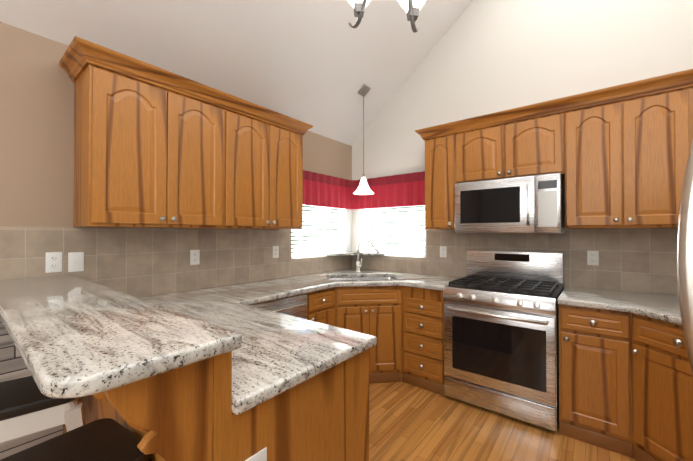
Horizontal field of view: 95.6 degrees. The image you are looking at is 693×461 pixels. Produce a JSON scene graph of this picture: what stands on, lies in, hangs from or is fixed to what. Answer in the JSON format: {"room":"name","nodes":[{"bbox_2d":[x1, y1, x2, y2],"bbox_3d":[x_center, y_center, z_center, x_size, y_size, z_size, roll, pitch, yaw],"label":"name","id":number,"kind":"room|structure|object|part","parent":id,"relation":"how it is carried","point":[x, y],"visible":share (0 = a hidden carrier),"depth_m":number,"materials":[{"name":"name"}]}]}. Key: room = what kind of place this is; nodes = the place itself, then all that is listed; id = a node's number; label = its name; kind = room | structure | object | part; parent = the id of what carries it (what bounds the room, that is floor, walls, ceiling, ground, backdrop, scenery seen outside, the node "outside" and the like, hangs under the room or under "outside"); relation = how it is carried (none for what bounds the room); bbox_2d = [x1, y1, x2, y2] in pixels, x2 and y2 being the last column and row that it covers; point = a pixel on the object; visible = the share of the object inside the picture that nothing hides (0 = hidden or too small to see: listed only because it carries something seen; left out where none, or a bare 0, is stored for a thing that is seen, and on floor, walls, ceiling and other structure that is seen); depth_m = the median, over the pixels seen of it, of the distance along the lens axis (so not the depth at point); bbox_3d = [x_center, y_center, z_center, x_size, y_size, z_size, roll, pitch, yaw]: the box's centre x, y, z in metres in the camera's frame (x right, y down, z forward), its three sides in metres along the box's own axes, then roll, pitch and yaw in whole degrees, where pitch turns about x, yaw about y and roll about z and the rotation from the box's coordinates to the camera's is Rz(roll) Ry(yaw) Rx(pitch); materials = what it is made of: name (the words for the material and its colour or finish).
{"room":"kitchen","nodes":[
{"label":"kitchen","id":0,"kind":"room"},
{"bbox_2d":[0,112,351,251],"bbox_3d":[-2.043,-0.172,1.480,0.120,0.905,6.620,0,-1,39],"label":"wall","id":1,"kind":"structure","parent":0,"point":[36,173],"depth_m":1.77,"materials":[{"name":"beige paint"}]},
{"bbox_2d":[71,52,226,228],"bbox_3d":[-1.260,-0.470,2.084,0.349,0.900,0.775,0,-1,39],"label":"upper cabinet","id":2,"kind":"object","parent":1,"relation":"attached to","point":[156,147],"depth_m":1.88,"materials":[{"name":"brown wood"}]},
{"bbox_3d":[-1.250,-0.459,1.832,0.019,0.838,0.372,0,-1,39],"label":"door","id":3,"kind":"part","parent":2,"relation":"part of","materials":[{"name":"brown wood"}]},
{"bbox_3d":[-0.995,-0.932,2.378,0.402,0.086,1.704,0,-1,39],"label":"crown","id":4,"kind":"part","parent":2,"relation":"part of","materials":[{"name":"brown wood"}]},
{"bbox_3d":[-1.014,-0.456,2.128,0.019,0.838,0.372,0,-1,39],"label":"door","id":5,"kind":"part","parent":2,"relation":"part of","materials":[{"name":"brown wood"}]},
{"bbox_2d":[227,104,306,228],"bbox_3d":[-0.774,-0.465,2.693,0.349,0.900,0.783,0,-1,39],"label":"upper cabinet","id":6,"kind":"object","parent":1,"relation":"attached to","point":[265,155],"depth_m":2.54,"materials":[{"name":"brown wood"}]},
{"bbox_3d":[-0.760,-0.454,2.445,0.019,0.838,0.385,0,-1,39],"label":"door","id":7,"kind":"part","parent":6,"relation":"part of","materials":[{"name":"brown wood"}]},
{"bbox_3d":[-0.522,-0.451,2.744,0.019,0.838,0.368,0,-1,39],"label":"door","id":8,"kind":"part","parent":6,"relation":"part of","materials":[{"name":"brown wood"}]},
{"bbox_2d":[0,22,351,179],"bbox_3d":[-2.005,-0.874,1.533,0.120,0.500,6.740,0,-1,39],"label":"wall","id":9,"kind":"structure","parent":0,"point":[36,83],"depth_m":1.79,"materials":[{"name":"beige paint"}]},
{"bbox_2d":[0,0,471,145],"bbox_3d":[-0.513,-2.618,0.356,3.940,3.197,6.740,0,-1,39],"label":"ceiling","id":10,"kind":"structure","parent":0,"point":[317,65],"depth_m":2.53,"materials":[{"name":"white paint"}]},
{"bbox_2d":[348,0,370,27],"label":"chandelier","id":11,"kind":"object","parent":10,"relation":"hanging from","point":[359,6],"depth_m":1.80,"materials":[{"name":"silver metal"}]},
{"bbox_2d":[353,84,373,194],"bbox_3d":[0.182,-0.960,3.345,0.224,1.137,0.224,0,-1,39],"label":"pendant light","id":12,"kind":"object","parent":10,"relation":"hanging from","point":[363,187],"visible":0.96,"depth_m":3.33,"materials":[{"name":"white glass"}]},
{"bbox_3d":[0.182,-0.478,3.341,0.224,0.173,0.224,0,-1,39],"label":"lamp shade","id":13,"kind":"part","parent":12,"relation":"part of","materials":[{"name":"white glass"}]},
{"bbox_3d":[0.182,-1.014,3.345,0.032,0.929,0.032,0,-1,39],"label":"cord","id":14,"kind":"part","parent":12,"relation":"part of","materials":[{"name":"silver metal"}]},
{"bbox_2d":[397,0,425,32],"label":"chandelier","id":15,"kind":"object","parent":10,"relation":"hanging from","point":[411,8],"depth_m":1.82,"materials":[{"name":"silver metal"}]},
{"bbox_2d":[369,381,635,460],"bbox_3d":[-0.513,1.406,0.323,3.940,0.100,6.740,0,-1,39],"label":"floor","id":16,"kind":"structure","parent":0,"point":[408,422],"depth_m":2.11,"materials":[{"name":"brown wood"}]},
{"bbox_2d":[0,376,84,442],"bbox_3d":[-1.395,1.027,1.369,0.484,0.675,0.483,0,-1,-41],"label":"stool","id":17,"kind":"object","parent":16,"relation":"on","point":[27,407],"visible":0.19,"depth_m":1.29,"materials":[{"name":"brown wood"}]},
{"bbox_3d":[-1.395,0.712,1.371,0.345,0.045,0.345,0,-1,-41],"label":"seat","id":18,"kind":"part","parent":17,"relation":"part of","materials":[{"name":"leather"}]},
{"bbox_2d":[0,418,149,460],"bbox_3d":[-0.841,1.024,0.940,0.483,0.675,0.484,0,-1,33],"label":"stool","id":19,"kind":"object","parent":16,"relation":"on","point":[106,439],"visible":0.83,"depth_m":1.00,"materials":[{"name":"black leather"}]},
{"bbox_2d":[81,396,86,423],"bbox_3d":[-1.183,0.933,1.944,0.610,0.872,0.648,0,-1,39],"label":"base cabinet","id":20,"kind":"object","parent":16,"relation":"on","point":[83,399],"depth_m":1.54,"materials":[{"name":"brown wood"}]},
{"bbox_2d":[0,275,241,398],"bbox_3d":[-1.054,0.274,1.187,1.772,0.038,0.350,0,-1,39],"label":"bar","id":21,"kind":"object","parent":20,"relation":"on","point":[72,336],"visible":1,"depth_m":0.75,"materials":[{"name":"stone"}]},
{"bbox_2d":[87,349,368,460],"bbox_3d":[-0.538,0.928,1.396,1.081,0.872,0.700,0,-1,39],"label":"base cabinet","id":22,"kind":"object","parent":16,"relation":"on","point":[184,413],"depth_m":0.88,"materials":[{"name":"brown wood"}]},
{"bbox_2d":[245,447,266,460],"bbox_3d":[-0.253,0.686,0.883,0.007,0.116,0.072,0,-1,39],"label":"electrical outlet","id":23,"kind":"object","parent":22,"relation":"attached to","point":[260,455],"visible":1,"depth_m":0.89,"materials":[{"name":"white plastic"}]},
{"bbox_2d":[249,294,306,318],"bbox_3d":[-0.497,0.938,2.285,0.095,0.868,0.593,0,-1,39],"label":"dishwasher","id":24,"kind":"object","parent":16,"relation":"on","point":[296,306],"visible":0.21,"depth_m":2.37,"materials":[{"name":"silver metal"}]},
{"bbox_3d":[-0.478,0.572,2.272,0.046,0.018,0.497,0,-1,39],"label":"handle","id":25,"kind":"part","parent":24,"relation":"part of","materials":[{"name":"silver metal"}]},
{"bbox_2d":[306,288,334,325],"bbox_3d":[-0.642,0.938,2.567,0.638,0.873,1.038,0,-1,39],"label":"base cabinet","id":26,"kind":"object","parent":16,"relation":"on","point":[320,306],"visible":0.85,"depth_m":2.66,"materials":[{"name":"brown wood"}]},
{"bbox_2d":[171,300,376,414],"bbox_3d":[-0.487,0.470,1.411,1.057,0.040,0.677,0,-1,39],"label":"countertop","id":27,"kind":"structure","parent":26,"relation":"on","point":[275,354],"depth_m":1.22,"materials":[{"name":"stone"}]},
{"bbox_3d":[-0.209,0.593,2.665,0.019,0.135,0.320,0,-1,39],"label":"drawer","id":28,"kind":"part","parent":26,"relation":"part of","materials":[{"name":"brown wood"}]},
{"bbox_3d":[-0.209,0.973,2.662,0.019,0.575,0.320,0,-1,39],"label":"door","id":29,"kind":"part","parent":26,"relation":"part of","materials":[{"name":"brown wood"}]},
{"bbox_2d":[334,277,401,383],"bbox_3d":[0.153,0.944,3.270,1.050,0.873,1.050,0,-1,39],"label":"base cabinet","id":30,"kind":"object","parent":16,"relation":"on","point":[376,311],"visible":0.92,"depth_m":2.83,"materials":[{"name":"brown wood"}]},
{"bbox_2d":[139,268,394,308],"bbox_3d":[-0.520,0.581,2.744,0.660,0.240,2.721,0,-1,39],"label":"countertop","id":31,"kind":"structure","parent":30,"relation":"on","point":[283,287],"depth_m":2.44,"materials":[{"name":"stone"}]},
{"bbox_2d":[0,226,290,297],"bbox_3d":[-1.218,0.229,2.409,0.006,0.489,2.065,0,-1,39],"label":"tile backsplash","id":32,"kind":"structure","parent":31,"relation":"on","point":[139,262],"depth_m":2.21,"materials":[{"name":"tile"}]},
{"bbox_2d":[45,252,62,272],"bbox_3d":[-1.685,0.183,1.812,0.007,0.116,0.072,0,-1,39],"label":"electrical outlet","id":33,"kind":"object","parent":32,"relation":"attached to","point":[53,261],"visible":1,"depth_m":1.81,"materials":[{"name":"white plastic"}]},
{"bbox_2d":[68,252,83,271],"bbox_3d":[-1.623,0.189,1.888,0.010,0.116,0.072,0,-1,39],"label":"light switch","id":34,"kind":"object","parent":32,"relation":"attached to","point":[75,261],"visible":1,"depth_m":1.89,"materials":[{"name":"white plastic"}]},
{"bbox_2d":[190,250,199,264],"bbox_3d":[-1.179,0.208,2.447,0.007,0.116,0.072,0,-1,39],"label":"electrical outlet","id":35,"kind":"object","parent":32,"relation":"attached to","point":[194,257],"visible":1,"depth_m":2.44,"materials":[{"name":"white plastic"}]},
{"bbox_2d":[273,246,278,257],"bbox_3d":[-0.689,0.208,3.061,0.007,0.116,0.072,0,-1,39],"label":"electrical outlet","id":36,"kind":"object","parent":32,"relation":"attached to","point":[275,251],"visible":1,"depth_m":3.06,"materials":[{"name":"white plastic"}]},
{"bbox_2d":[355,240,379,272],"bbox_3d":[0.233,0.284,3.490,0.236,0.366,0.178,0,-1,39],"label":"faucet","id":37,"kind":"object","parent":31,"relation":"on","point":[358,265],"visible":1,"depth_m":3.48,"materials":[{"name":"silver metal"}]},
{"bbox_3d":[0.056,0.974,2.814,0.288,0.575,0.019,0,0,-6],"label":"door","id":38,"kind":"part","parent":30,"relation":"part of","materials":[{"name":"brown wood"}]},
{"bbox_3d":[0.203,0.594,2.833,0.582,0.135,0.019,0,0,-6],"label":"drawer","id":39,"kind":"part","parent":30,"relation":"part of","materials":[{"name":"brown wood"}]},
{"bbox_3d":[0.349,0.974,2.846,0.288,0.575,0.019,0,0,-6],"label":"door","id":40,"kind":"part","parent":30,"relation":"part of","materials":[{"name":"brown wood"}]},
{"bbox_2d":[339,271,466,290],"bbox_3d":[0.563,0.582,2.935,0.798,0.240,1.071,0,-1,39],"label":"countertop","id":41,"kind":"structure","parent":30,"relation":"on","point":[417,280],"depth_m":2.91,"materials":[{"name":"stone"}]},
{"bbox_2d":[427,228,678,295],"bbox_3d":[1.911,0.230,2.552,2.678,0.489,0.006,0,-1,39],"label":"tile backsplash","id":42,"kind":"structure","parent":41,"relation":"on","point":[644,260],"depth_m":2.50,"materials":[{"name":"tile"}]},
{"bbox_2d":[326,252,384,255],"bbox_3d":[0.109,0.280,3.671,0.490,0.028,0.490,0,-1,39],"label":"corner shelf","id":43,"kind":"object","parent":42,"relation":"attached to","point":[349,253],"visible":0.96,"depth_m":3.69,"materials":[{"name":"stone"}]},
{"bbox_2d":[440,246,446,256],"bbox_3d":[1.004,0.220,3.267,0.072,0.116,0.007,0,-1,39],"label":"electrical outlet","id":44,"kind":"object","parent":42,"relation":"attached to","point":[443,251],"visible":1,"depth_m":3.26,"materials":[{"name":"white plastic"}]},
{"bbox_2d":[587,251,598,265],"bbox_3d":[1.962,0.219,2.503,0.072,0.116,0.007,0,-1,39],"label":"electrical outlet","id":45,"kind":"object","parent":42,"relation":"attached to","point":[592,257],"visible":1,"depth_m":2.50,"materials":[{"name":"white plastic"}]},
{"bbox_2d":[402,286,444,395],"bbox_3d":[0.837,0.941,2.959,0.404,0.873,0.638,0,-1,39],"label":"drawers","id":46,"kind":"object","parent":16,"relation":"on","point":[423,338],"visible":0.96,"depth_m":2.73,"materials":[{"name":"brown wood"}]},
{"bbox_3d":[0.647,0.923,2.722,0.042,0.552,0.031,0,-1,39],"label":"knob","id":47,"kind":"part","parent":46,"relation":"part of","materials":[{"name":"silver metal"}]},
{"bbox_3d":[0.663,0.667,2.743,0.365,0.125,0.019,0,-1,39],"label":"drawer","id":48,"kind":"part","parent":46,"relation":"part of","materials":[{"name":"brown wood"}]},
{"bbox_3d":[0.663,0.824,2.742,0.365,0.165,0.019,0,-1,39],"label":"drawer","id":49,"kind":"part","parent":46,"relation":"part of","materials":[{"name":"brown wood"}]},
{"bbox_3d":[0.663,1.001,2.740,0.365,0.165,0.019,0,-1,39],"label":"drawer","id":50,"kind":"part","parent":46,"relation":"part of","materials":[{"name":"brown wood"}]},
{"bbox_3d":[0.663,1.178,2.739,0.365,0.165,0.019,0,-1,39],"label":"drawer","id":51,"kind":"part","parent":46,"relation":"part of","materials":[{"name":"brown wood"}]},
{"bbox_2d":[443,250,563,431],"bbox_3d":[1.281,0.779,2.567,0.766,1.190,0.723,0,-1,39],"label":"range","id":52,"kind":"object","parent":16,"relation":"on","point":[501,332],"visible":1,"depth_m":2.35,"materials":[{"name":"silver metal"}]},
{"bbox_3d":[1.074,0.620,2.309,0.688,0.022,0.060,0,-1,39],"label":"handle","id":53,"kind":"part","parent":52,"relation":"part of","materials":[{"name":"silver metal"}]},
{"bbox_3d":[1.105,1.267,2.342,0.760,0.152,0.034,0,-1,39],"label":"drawer","id":54,"kind":"part","parent":52,"relation":"part of","materials":[{"name":"silver metal"}]},
{"bbox_3d":[1.105,0.883,2.345,0.760,0.590,0.037,0,-1,39],"label":"door","id":55,"kind":"part","parent":52,"relation":"part of","materials":[{"name":"silver metal"}]},
{"bbox_2d":[445,280,562,299],"bbox_3d":[1.285,0.470,2.574,0.766,0.018,0.580,0,-1,39],"label":"cooktop","id":56,"kind":"object","parent":52,"relation":"in","point":[485,291],"depth_m":2.38,"materials":[{"name":"black metal"}]},
{"bbox_2d":[559,304,632,457],"bbox_3d":[1.753,0.935,2.228,0.369,0.873,0.638,0,-1,39],"label":"base cabinet","id":57,"kind":"object","parent":16,"relation":"on","point":[595,378],"visible":1,"depth_m":2.00,"materials":[{"name":"brown wood"}]},
{"bbox_3d":[1.511,0.649,2.035,0.177,0.164,0.031,0,-1,39],"label":"knob","id":58,"kind":"part","parent":57,"relation":"part of","materials":[{"name":"silver metal"}]},
{"bbox_3d":[1.579,0.587,2.012,0.340,0.135,0.019,0,-1,39],"label":"drawer","id":59,"kind":"part","parent":57,"relation":"part of","materials":[{"name":"brown wood"}]},
{"bbox_3d":[1.579,0.967,2.009,0.340,0.575,0.019,0,-1,39],"label":"door","id":60,"kind":"part","parent":57,"relation":"part of","materials":[{"name":"brown wood"}]},
{"bbox_2d":[557,286,681,325],"bbox_3d":[1.787,0.470,1.418,1.447,0.040,1.916,0,-1,39],"label":"countertop","id":61,"kind":"structure","parent":57,"relation":"on","point":[662,307],"depth_m":2.03,"materials":[{"name":"stone"}]},
{"bbox_2d":[632,313,692,460],"bbox_3d":[2.218,0.930,1.661,1.077,0.873,0.990,0,-1,39],"label":"base cabinet","id":62,"kind":"object","parent":16,"relation":"on","point":[662,390],"visible":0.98,"depth_m":1.73,"materials":[{"name":"brown wood"}]},
{"bbox_3d":[1.713,0.646,1.740,0.031,0.164,0.256,0,0,-6],"label":"knob","id":63,"kind":"part","parent":62,"relation":"part of","materials":[{"name":"silver metal"}]},
{"bbox_3d":[1.750,0.584,1.637,0.019,0.135,0.497,0,0,-6],"label":"drawer","id":64,"kind":"part","parent":62,"relation":"part of","materials":[{"name":"brown wood"}]},
{"bbox_2d":[677,140,692,373],"bbox_3d":[0.928,0.464,0.149,0.885,1.780,0.900,0,-1,32],"label":"fridge","id":65,"kind":"object","parent":16,"relation":"on","point":[685,257],"visible":1,"depth_m":0.71,"materials":[{"name":"silver metal"}]},
{"bbox_2d":[352,0,692,257],"bbox_3d":[1.599,-1.912,2.900,3.820,4.408,0.120,0,-1,39],"label":"wall","id":66,"kind":"structure","parent":0,"point":[483,57],"depth_m":2.85,"materials":[{"name":"white paint"}]},
{"bbox_2d":[423,129,454,229],"bbox_3d":[0.975,-0.461,3.083,0.298,0.900,0.349,0,-1,39],"label":"upper cabinet","id":67,"kind":"object","parent":66,"relation":"attached to","point":[439,147],"depth_m":2.94,"materials":[{"name":"brown wood"}]},
{"bbox_2d":[303,170,424,208],"bbox_3d":[0.157,-0.451,3.218,1.107,0.362,1.117,0,-1,39],"label":"valance","id":68,"kind":"object","parent":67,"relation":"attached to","point":[400,190],"visible":0.77,"depth_m":3.58,"materials":[{"name":"red fabric"}]},
{"bbox_3d":[0.872,-0.449,2.954,0.276,0.838,0.019,0,-1,39],"label":"door","id":69,"kind":"part","parent":67,"relation":"part of","materials":[{"name":"brown wood"}]},
{"bbox_2d":[455,105,566,183],"bbox_3d":[1.412,-0.669,2.736,0.818,0.490,0.349,0,-1,39],"label":"upper cabinet","id":70,"kind":"object","parent":66,"relation":"attached to","point":[524,144],"depth_m":2.56,"materials":[{"name":"brown wood"}]},
{"bbox_3d":[1.151,-0.655,2.733,0.395,0.431,0.019,0,-1,39],"label":"door","id":71,"kind":"part","parent":70,"relation":"part of","materials":[{"name":"brown wood"}]},
{"bbox_2d":[455,173,564,232],"bbox_3d":[1.378,-0.200,2.689,0.780,0.446,0.456,0,-1,39],"label":"over-the-range microwave","id":72,"kind":"object","parent":70,"relation":"attached to","point":[530,204],"visible":1,"depth_m":2.51,"materials":[{"name":"silver metal"}]},
{"bbox_3d":[1.209,-0.200,2.610,0.615,0.437,0.026,0,-1,39],"label":"door","id":73,"kind":"part","parent":72,"relation":"part of","materials":[{"name":"silver metal"}]},
{"bbox_3d":[1.395,-0.201,2.414,0.020,0.325,0.047,0,-1,39],"label":"handle","id":74,"kind":"part","parent":72,"relation":"part of","materials":[{"name":"silver metal"}]},
{"bbox_3d":[1.515,-0.202,2.366,0.162,0.437,0.026,0,-1,39],"label":"panel","id":75,"kind":"part","parent":72,"relation":"part of","materials":[{"name":"silver metal"}]},
{"bbox_3d":[1.471,-0.657,2.477,0.395,0.431,0.019,0,-1,39],"label":"door","id":76,"kind":"part","parent":70,"relation":"part of","materials":[{"name":"brown wood"}]},
{"bbox_2d":[563,77,692,228],"bbox_3d":[1.987,-0.468,2.276,0.647,0.900,0.349,0,-1,39],"label":"upper cabinet","id":77,"kind":"object","parent":66,"relation":"attached to","point":[617,156],"depth_m":2.12,"materials":[{"name":"brown wood"}]},
{"bbox_3d":[1.809,-0.932,2.388,2.620,0.086,0.402,0,-1,39],"label":"crown","id":78,"kind":"part","parent":77,"relation":"part of","materials":[{"name":"brown wood"}]},
{"bbox_3d":[1.759,-0.455,2.246,0.310,0.838,0.019,0,-1,39],"label":"door","id":79,"kind":"part","parent":77,"relation":"part of","materials":[{"name":"brown wood"}]},
{"bbox_3d":[2.007,-0.457,2.048,0.305,0.838,0.019,0,-1,39],"label":"door","id":80,"kind":"part","parent":77,"relation":"part of","materials":[{"name":"brown wood"}]},
{"bbox_3d":[1.599,0.834,2.877,3.820,1.085,0.120,0,-1,39],"label":"wall","id":81,"kind":"structure","parent":0,"visible":0},
{"bbox_2d":[352,252,426,273],"bbox_3d":[0.482,0.374,3.725,1.020,0.219,0.058,0,-1,39],"label":"backsplash","id":82,"kind":"structure","parent":81,"relation":"in","point":[402,264],"depth_m":3.64,"materials":[{"name":"beige tile"}]},
{"bbox_3d":[0.530,0.275,3.699,0.854,0.020,0.040,0,-1,39],"label":"window blind rail","id":83,"kind":"part","parent":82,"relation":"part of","materials":[{"name":"white"}]},
{"bbox_2d":[363,206,424,251],"bbox_3d":[0.544,-0.154,3.720,0.868,0.903,0.102,0,-1,39],"label":"window","id":84,"kind":"structure","parent":81,"relation":"in","point":[394,229],"depth_m":3.73,"materials":[{"name":"white paint"}]},
{"bbox_3d":[0.240,-0.151,3.999,0.044,0.903,0.045,0,-1,39],"label":"frame","id":85,"kind":"part","parent":84,"relation":"part of","materials":[{"name":"white paint"}]},
{"bbox_2d":[361,205,424,254],"bbox_3d":[0.530,-0.137,3.702,0.854,0.805,0.042,0,-1,39],"label":"window blinds","id":86,"kind":"object","parent":84,"relation":"attached to","point":[400,241],"visible":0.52,"depth_m":3.67,"materials":[{"name":"white plastic"}]},
{"bbox_3d":[0.559,-0.153,3.738,0.780,0.040,0.045,0,-1,39],"label":"window frame","id":87,"kind":"part","parent":84,"relation":"part of","materials":[{"name":"white"}]},
{"bbox_2d":[381,255,424,257],"bbox_3d":[0.530,0.292,3.698,0.868,0.011,0.058,0,-1,39],"label":"window sill","id":88,"kind":"structure","parent":81,"relation":"attached to","point":[404,256],"depth_m":3.57,"materials":[{"name":"white paint"}]},
{"bbox_3d":[-2.005,0.823,1.519,0.120,1.085,6.740,0,-1,39],"label":"wall","id":89,"kind":"structure","parent":0,"visible":0},
{"bbox_2d":[0,320,62,459],"bbox_3d":[-2.729,0.877,0.508,0.008,0.960,3.418,0,-1,39],"label":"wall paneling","id":90,"kind":"structure","parent":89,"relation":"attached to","point":[13,366],"depth_m":1.69,"materials":[{"name":"white wood"}]},
{"bbox_2d":[291,255,325,258],"bbox_3d":[-0.311,0.291,3.600,0.058,0.011,0.898,0,-1,39],"label":"window sill","id":91,"kind":"structure","parent":89,"relation":"attached to","point":[308,257],"depth_m":3.44,"materials":[{"name":"white paint"}]},
{"bbox_2d":[291,205,341,252],"bbox_3d":[-0.329,-0.154,3.618,0.102,0.903,0.898,0,-1,39],"label":"window","id":92,"kind":"structure","parent":89,"relation":"in","point":[318,229],"depth_m":3.67,"materials":[{"name":"white paint"}]},
{"bbox_2d":[291,205,344,255],"bbox_3d":[-0.312,-0.138,3.604,0.042,0.805,0.884,0,-1,39],"label":"window blinds","id":93,"kind":"object","parent":92,"relation":"attached to","point":[312,245],"visible":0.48,"depth_m":3.59,"materials":[{"name":"white plastic"}]},
{"bbox_3d":[-0.347,-0.154,3.633,0.045,0.040,0.810,0,-1,39],"label":"left window middle frame","id":94,"kind":"part","parent":92,"relation":"part of","materials":[{"name":"white"}]},
{"bbox_3d":[-0.085,-0.152,3.970,0.045,0.903,0.044,0,-1,39],"label":"frame","id":95,"kind":"part","parent":92,"relation":"part of","materials":[{"name":"white paint"}]},
{"bbox_2d":[291,252,351,275],"bbox_3d":[-0.272,0.374,3.635,0.058,0.219,1.035,0,-1,39],"label":"backsplash","id":96,"kind":"structure","parent":89,"relation":"in","point":[300,266],"depth_m":3.53,"materials":[{"name":"beige tile"}]},
{"bbox_3d":[-0.312,0.274,3.601,0.040,0.020,0.884,0,-1,39],"label":"left window blind rail","id":97,"kind":"part","parent":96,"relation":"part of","materials":[{"name":"white"}]}
]}

